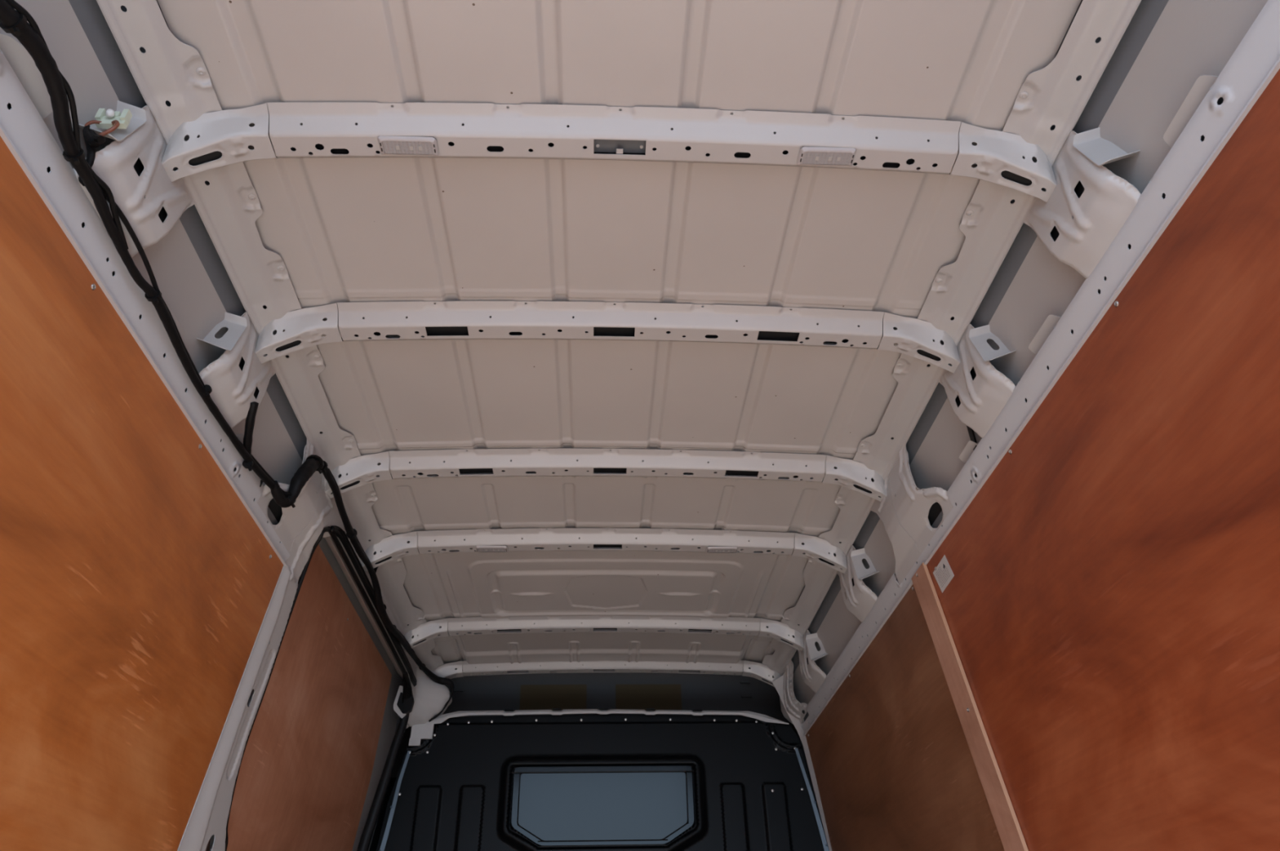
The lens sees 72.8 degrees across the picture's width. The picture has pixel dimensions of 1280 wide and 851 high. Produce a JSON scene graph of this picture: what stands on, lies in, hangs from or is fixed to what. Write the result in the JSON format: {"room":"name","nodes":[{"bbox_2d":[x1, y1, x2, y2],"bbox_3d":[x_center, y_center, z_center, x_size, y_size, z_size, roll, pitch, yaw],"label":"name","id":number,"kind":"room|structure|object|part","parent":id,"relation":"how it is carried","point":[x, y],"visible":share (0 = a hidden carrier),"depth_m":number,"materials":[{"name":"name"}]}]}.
{"room":"cargo space","nodes":[
{"label":"cargo space","id":0,"kind":"room"},
{"bbox_2d":[0,0,302,486],"bbox_3d":[-0.914,0.242,0.795,0.175,1.969,2.580,1,-35,-3],"label":"wall","id":1,"kind":"structure","parent":0,"point":[183,282],"depth_m":1.64,"materials":[{"name":"metal"}]},
{"bbox_2d":[79,100,146,141],"bbox_3d":[-0.850,-0.480,1.376,0.084,0.124,0.052,1,-35,-3],"label":"tab","id":2,"kind":"object","parent":1,"relation":"attached to","point":[139,117],"visible":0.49,"depth_m":1.40,"materials":[{"name":"paint"}]},
{"bbox_2d":[0,136,283,850],"bbox_3d":[-0.905,0.313,0.753,0.103,1.660,2.512,1,-35,-3],"label":"lining","id":3,"kind":"object","parent":1,"relation":"attached to","point":[137,585],"visible":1,"depth_m":1.49,"materials":[{"name":"brown wood"}]},
{"bbox_2d":[0,33,289,566],"bbox_3d":[-0.871,-0.409,1.253,0.074,0.116,2.538,1,-35,-3],"label":"rail","id":4,"kind":"object","parent":1,"relation":"attached to","point":[24,97],"visible":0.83,"depth_m":1.39,"materials":[{"name":"metal"}]},
{"bbox_2d":[78,108,132,186],"bbox_3d":[-0.826,-0.433,1.334,0.055,0.134,0.060,1,-35,-3],"label":"clip","id":5,"kind":"object","parent":4,"relation":"attached to","point":[108,119],"visible":0.98,"depth_m":1.33,"materials":[{"name":"white plastic"}]},
{"bbox_2d":[72,105,194,257],"bbox_3d":[-0.843,-0.392,1.454,0.066,0.224,0.239,1,-35,-3],"label":"bracket","id":6,"kind":"object","parent":4,"relation":"attached to","point":[131,167],"visible":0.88,"depth_m":1.43,"materials":[{"name":"metal"}]},
{"bbox_2d":[0,0,454,722],"bbox_3d":[-0.859,0.243,2.369,0.134,0.267,3.236,-1,-35,-1],"label":"wiring loom","id":7,"kind":"object","parent":4,"relation":"attached to","point":[12,21],"visible":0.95,"depth_m":1.46,"materials":[{"name":"black plastic"}]},
{"bbox_2d":[199,311,275,429],"bbox_3d":[-0.865,-0.103,1.867,0.066,0.224,0.239,1,-35,-3],"label":"bracket","id":8,"kind":"object","parent":4,"relation":"attached to","point":[237,379],"visible":0.87,"depth_m":1.83,"materials":[{"name":"metal"}]},
{"bbox_2d":[196,311,247,351],"bbox_3d":[-0.872,-0.190,1.789,0.084,0.124,0.052,1,-35,-3],"label":"tab","id":9,"kind":"object","parent":1,"relation":"attached to","point":[236,325],"visible":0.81,"depth_m":1.80,"materials":[{"name":"paint"}]},
{"bbox_2d":[68,0,408,626],"bbox_3d":[-0.829,-0.112,2.136,0.121,0.146,4.360,1,-35,-3],"label":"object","id":10,"kind":"structure","parent":1,"relation":"attached to","point":[89,14],"depth_m":1.65,"materials":[{"name":"grey metal"}]},
{"bbox_2d":[177,537,403,850],"bbox_3d":[-1.045,1.394,2.603,0.108,2.040,1.850,1,-35,-3],"label":"wall panel","id":11,"kind":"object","parent":1,"relation":"in","point":[322,733],"depth_m":2.75,"materials":[{"name":"brown wood"}]},
{"bbox_2d":[177,436,416,850],"bbox_3d":[-0.978,1.191,2.448,0.216,1.672,1.823,1,-35,-3],"label":"door frame","id":12,"kind":"structure","parent":1,"relation":"attached to","point":[299,528],"depth_m":2.18,"materials":[{"name":"paint"}]},
{"bbox_2d":[225,525,417,850],"bbox_3d":[-0.963,1.307,2.563,0.182,1.611,1.494,1,-35,-3],"label":"seal","id":13,"kind":"object","parent":1,"relation":"attached to","point":[403,704],"visible":0.71,"depth_m":3.26,"materials":[{"name":"black rubber"}]},
{"bbox_3d":[-0.976,1.133,3.556,0.064,0.133,0.004,1,-35,-3],"label":"joint plate","id":14,"kind":"part","parent":13,"relation":"part of","materials":[{"name":"paint"}]},
{"bbox_2d":[328,536,413,696],"bbox_3d":[-0.950,0.701,3.137,0.017,0.034,1.780,1,-35,-3],"label":"trim","id":15,"kind":"structure","parent":1,"relation":"attached to","point":[330,536],"depth_m":3.01,"materials":[{"name":"paint"}]},
{"bbox_2d":[368,694,829,850],"bbox_3d":[-0.163,2.031,3.702,2.100,2.525,1.100,1,-35,-3],"label":"wall","id":16,"kind":"structure","parent":0,"point":[375,837],"depth_m":3.95,"materials":[{"name":"grey"}]},
{"bbox_2d":[405,663,452,746],"bbox_3d":[-0.903,1.188,3.649,0.135,0.292,0.239,-27,-42,32],"label":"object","id":17,"kind":"object","parent":16,"relation":"attached to","point":[430,698],"visible":0.72,"depth_m":3.62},
{"bbox_3d":[-0.911,1.289,3.616,0.093,0.089,0.010,1,-35,-3],"label":"corner plate","id":18,"kind":"part","parent":17,"relation":"part of","materials":[{"name":"paint"}]},
{"bbox_2d":[391,669,809,777],"bbox_3d":[-0.181,1.350,4.225,2.000,0.660,0.089,1,-35,-3],"label":"header panel","id":19,"kind":"object","parent":16,"relation":"attached to","point":[705,692],"visible":0.2,"depth_m":4.25,"materials":[{"name":"grey"}]},
{"bbox_2d":[519,684,586,711],"bbox_3d":[-0.421,1.329,4.210,0.322,0.138,0.016,0,-35,-2],"label":"label","id":20,"kind":"object","parent":19,"relation":"attached to","point":[532,697],"visible":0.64,"depth_m":4.21,"materials":[{"name":"brown"}]},
{"bbox_2d":[615,684,681,714],"bbox_3d":[0.042,1.333,4.232,0.321,0.138,0.016,1,-35,-3],"label":"label","id":21,"kind":"object","parent":19,"relation":"attached to","point":[658,697],"visible":0.79,"depth_m":4.23,"materials":[{"name":"brown"}]},
{"bbox_2d":[772,0,1083,654],"bbox_3d":[0.730,-0.145,2.232,0.200,0.030,4.400,1,-35,-3],"label":"trim","id":22,"kind":"structure","parent":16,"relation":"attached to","point":[1082,0],"depth_m":1.47,"materials":[{"name":"white metal"}]},
{"bbox_2d":[157,0,1081,670],"bbox_3d":[-0.069,-0.137,2.183,1.560,0.070,4.400,1,-35,-3],"label":"ceiling","id":23,"kind":"structure","parent":0,"point":[342,229],"depth_m":1.81,"materials":[{"name":"paint"}]},
{"bbox_2d":[96,0,443,671],"bbox_3d":[-0.808,-0.100,2.111,0.098,0.054,4.310,1,-35,-3],"label":"rail","id":24,"kind":"object","parent":23,"relation":"attached to","point":[170,69],"visible":0.68,"depth_m":1.73,"materials":[{"name":"metal"}]},
{"bbox_2d":[155,0,433,655],"bbox_3d":[-0.869,-0.162,2.157,0.200,0.030,4.400,1,-35,-3],"label":"trim","id":25,"kind":"structure","parent":23,"relation":"attached to","point":[156,0],"depth_m":1.42,"materials":[{"name":"white metal"}]},
{"bbox_2d":[402,616,804,652],"bbox_3d":[-0.138,0.825,3.432,1.575,0.117,0.118,1,-35,-3],"label":"bow","id":26,"kind":"object","parent":23,"relation":"attached to","point":[428,631],"visible":0.98,"depth_m":3.43,"materials":[{"name":"paint"}]},
{"bbox_2d":[361,528,847,573],"bbox_3d":[-0.106,0.414,2.846,1.575,0.117,0.118,1,-35,-3],"label":"bow","id":27,"kind":"object","parent":23,"relation":"attached to","point":[395,547],"visible":0.94,"depth_m":2.84,"materials":[{"name":"paint"}]},
{"bbox_2d":[475,546,508,552],"bbox_3d":[-0.484,0.405,2.837,0.104,0.007,0.039,1,-35,-3],"label":"lamp","id":28,"kind":"object","parent":27,"relation":"attached to","point":[479,548],"visible":1,"depth_m":2.83,"materials":[{"name":"grey plastic"}]},
{"bbox_2d":[706,546,737,553],"bbox_3d":[0.271,0.413,2.872,0.104,0.007,0.039,1,-35,-3],"label":"lamp","id":29,"kind":"object","parent":27,"relation":"attached to","point":[709,549],"visible":1,"depth_m":2.87,"materials":[{"name":"grey plastic"}]},
{"bbox_2d":[324,448,886,502],"bbox_3d":[-0.085,0.144,2.461,1.575,0.117,0.118,1,-35,-3],"label":"bow","id":30,"kind":"object","parent":23,"relation":"attached to","point":[362,470],"visible":0.98,"depth_m":2.46,"materials":[{"name":"paint"}]},
{"bbox_2d":[431,660,780,687],"bbox_3d":[-0.159,1.098,3.821,1.575,0.117,0.118,1,-35,-3],"label":"bow","id":31,"kind":"object","parent":23,"relation":"attached to","point":[760,672],"visible":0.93,"depth_m":3.82,"materials":[{"name":"paint"}]},
{"bbox_2d":[255,301,959,373],"bbox_3d":[-0.059,-0.199,1.971,1.575,0.117,0.118,1,-35,-3],"label":"bow","id":32,"kind":"object","parent":23,"relation":"attached to","point":[304,328],"visible":1,"depth_m":1.97,"materials":[{"name":"paint"}]},
{"bbox_2d":[161,102,1057,202],"bbox_3d":[-0.036,-0.489,1.558,1.575,0.117,0.118,1,-35,-3],"label":"bow","id":33,"kind":"object","parent":23,"relation":"attached to","point":[328,129],"visible":0.99,"depth_m":1.56,"materials":[{"name":"paint"}]},
{"bbox_2d":[377,136,439,155],"bbox_3d":[-0.414,-0.498,1.550,0.104,0.007,0.039,1,-35,-3],"label":"lamp","id":34,"kind":"object","parent":33,"relation":"attached to","point":[404,145],"visible":1,"depth_m":1.54,"materials":[{"name":"grey plastic"}]},
{"bbox_2d":[593,139,646,154],"bbox_3d":[-0.037,-0.509,1.577,0.100,0.014,0.040,1,-35,-3],"label":"carrier","id":35,"kind":"object","parent":33,"relation":"attached to","point":[619,147],"visible":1,"depth_m":1.58,"materials":[{"name":"paint"}]},
{"bbox_2d":[796,146,856,166],"bbox_3d":[0.341,-0.490,1.585,0.104,0.007,0.039,1,-35,-3],"label":"lamp","id":36,"kind":"object","parent":33,"relation":"attached to","point":[806,155],"visible":1,"depth_m":1.58,"materials":[{"name":"grey plastic"}]},
{"bbox_2d":[761,0,1141,678],"bbox_3d":[0.672,-0.084,2.180,0.098,0.054,4.310,1,-35,-3],"label":"rail","id":37,"kind":"object","parent":23,"relation":"attached to","point":[1051,95],"visible":0.8,"depth_m":1.78,"materials":[{"name":"metal"}]},
{"bbox_2d":[792,0,1267,735],"bbox_3d":[0.855,0.772,1.608,0.175,1.969,4.360,1,-35,-3],"label":"wall","id":38,"kind":"structure","parent":0,"point":[1189,40],"depth_m":1.48,"materials":[{"name":"metal"}]},
{"bbox_2d":[772,660,831,850],"bbox_3d":[0.659,1.446,3.510,0.199,0.932,0.252,-18,-38,23],"label":"pillar","id":39,"kind":"structure","parent":38,"relation":"attached to","point":[791,708],"depth_m":3.66,"materials":[{"name":"metal"}]},
{"bbox_2d":[805,633,828,661],"bbox_3d":[0.689,0.852,3.327,0.084,0.124,0.052,1,-35,-3],"label":"tab","id":40,"kind":"object","parent":38,"relation":"attached to","point":[811,639],"visible":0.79,"depth_m":3.33,"materials":[{"name":"paint"}]},
{"bbox_2d":[850,548,879,580],"bbox_3d":[0.721,0.440,2.740,0.084,0.124,0.052,1,-35,-3],"label":"tab","id":41,"kind":"object","parent":38,"relation":"attached to","point":[857,556],"visible":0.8,"depth_m":2.75,"materials":[{"name":"paint"}]},
{"bbox_2d":[805,584,1004,850],"bbox_3d":[0.795,1.529,2.544,0.104,1.660,1.625,1,-35,-3],"label":"lining","id":42,"kind":"object","parent":38,"relation":"attached to","point":[895,769],"visible":0.94,"depth_m":2.61,"materials":[{"name":"brown wood"}]},
{"bbox_2d":[911,562,1028,850],"bbox_3d":[0.820,1.074,1.893,0.104,1.658,0.100,1,-35,-3],"label":"batten","id":43,"kind":"object","parent":42,"relation":"attached to","point":[1007,825],"visible":1,"depth_m":2.13,"materials":[{"name":"brown wood"}]},
{"bbox_2d":[791,0,1168,675],"bbox_3d":[0.691,-0.096,2.208,0.121,0.146,4.360,1,-35,-3],"label":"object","id":44,"kind":"structure","parent":38,"relation":"attached to","point":[1148,12],"depth_m":1.74,"materials":[{"name":"grey metal"}]},
{"bbox_2d":[968,324,1016,362],"bbox_3d":[0.768,-0.173,1.866,0.084,0.124,0.052,1,-35,-3],"label":"tab","id":45,"kind":"object","parent":38,"relation":"attached to","point":[979,336],"visible":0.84,"depth_m":1.88,"materials":[{"name":"paint"}]},
{"bbox_2d":[801,0,1279,737],"bbox_3d":[0.792,0.085,2.000,0.060,0.101,4.180,1,-35,-3],"label":"rail","id":46,"kind":"object","parent":38,"relation":"attached to","point":[1215,107],"visible":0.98,"depth_m":1.47,"materials":[{"name":"metal"}]},
{"bbox_2d":[797,630,826,693],"bbox_3d":[0.673,0.939,3.404,0.066,0.224,0.239,1,-35,-3],"label":"bracket","id":47,"kind":"object","parent":46,"relation":"attached to","point":[813,676],"visible":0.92,"depth_m":3.36,"materials":[{"name":"metal"}]},
{"bbox_2d":[837,545,877,622],"bbox_3d":[0.705,0.527,2.817,0.066,0.224,0.239,1,-35,-3],"label":"bracket","id":48,"kind":"object","parent":46,"relation":"attached to","point":[860,600],"visible":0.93,"depth_m":2.78,"materials":[{"name":"metal"}]},
{"bbox_2d":[870,442,953,584],"bbox_3d":[0.737,0.232,2.382,0.088,0.240,0.458,1,-35,-3],"label":"bracket","id":49,"kind":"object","parent":46,"relation":"attached to","point":[908,513],"depth_m":2.34,"materials":[{"name":"metal"}]},
{"bbox_2d":[966,426,977,450],"bbox_3d":[0.778,0.041,2.019,0.004,0.130,0.018,1,-35,-3],"label":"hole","id":50,"kind":"object","parent":46,"relation":"attached to","point":[971,432],"visible":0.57,"depth_m":2.03,"materials":[{"name":"black rubber"}]},
{"bbox_2d":[938,324,1015,438],"bbox_3d":[0.752,-0.086,1.943,0.066,0.224,0.239,1,-35,-3],"label":"bracket","id":51,"kind":"object","parent":46,"relation":"attached to","point":[977,393],"visible":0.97,"depth_m":1.91,"materials":[{"name":"metal"}]},
{"bbox_2d":[1023,130,1141,279],"bbox_3d":[0.775,-0.375,1.530,0.066,0.224,0.239,1,-35,-3],"label":"bracket","id":52,"kind":"object","parent":46,"relation":"attached to","point":[1089,204],"visible":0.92,"depth_m":1.50,"materials":[{"name":"metal"}]},
{"bbox_2d":[926,68,1279,850],"bbox_3d":[0.887,0.335,0.841,0.104,1.660,2.520,1,-35,-3],"label":"lining","id":53,"kind":"object","parent":38,"relation":"attached to","point":[1110,606],"visible":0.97,"depth_m":1.44,"materials":[{"name":"brown wood"}]},
{"bbox_2d":[933,555,954,592],"bbox_3d":[0.778,0.382,2.227,0.009,0.066,0.105,1,-35,-3],"label":"sticker","id":54,"kind":"object","parent":53,"relation":"attached to","point":[944,575],"visible":1,"depth_m":2.22,"materials":[{"name":"grey paper"}]},
{"bbox_2d":[1072,127,1140,166],"bbox_3d":[0.790,-0.463,1.453,0.084,0.124,0.052,1,-35,-3],"label":"tab","id":55,"kind":"object","parent":38,"relation":"attached to","point":[1100,151],"visible":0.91,"depth_m":1.47,"materials":[{"name":"paint"}]},
{"bbox_3d":[-0.029,1.496,0.967,1.900,0.040,4.300,1,-35,-3],"label":"floor","id":56,"kind":"structure","parent":0,"visible":0},
{"bbox_2d":[376,714,829,850],"bbox_3d":[-0.133,1.947,3.188,1.870,1.772,0.064,1,-35,-3],"label":"bulkhead","id":57,"kind":"object","parent":56,"relation":"on","point":[594,782],"visible":1,"depth_m":3.52,"materials":[{"name":"black plastic"}]},
{"bbox_2d":[414,707,788,727],"bbox_3d":[-0.154,1.242,3.692,1.580,0.078,0.020,1,-35,-3],"label":"rail","id":58,"kind":"object","parent":57,"relation":"attached to","point":[440,719],"visible":0.98,"depth_m":3.70,"materials":[{"name":"metal"}]},
{"bbox_3d":[-0.147,1.519,3.473,0.724,0.290,0.020,1,-35,-3],"label":"panel frame","id":59,"kind":"part","parent":57,"relation":"part of","materials":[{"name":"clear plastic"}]},
{"bbox_3d":[-0.147,1.522,3.469,0.670,0.247,0.022,1,-35,-3],"label":"glazed panel","id":60,"kind":"part","parent":57,"relation":"part of","materials":[{"name":"clear glass"}]}
]}

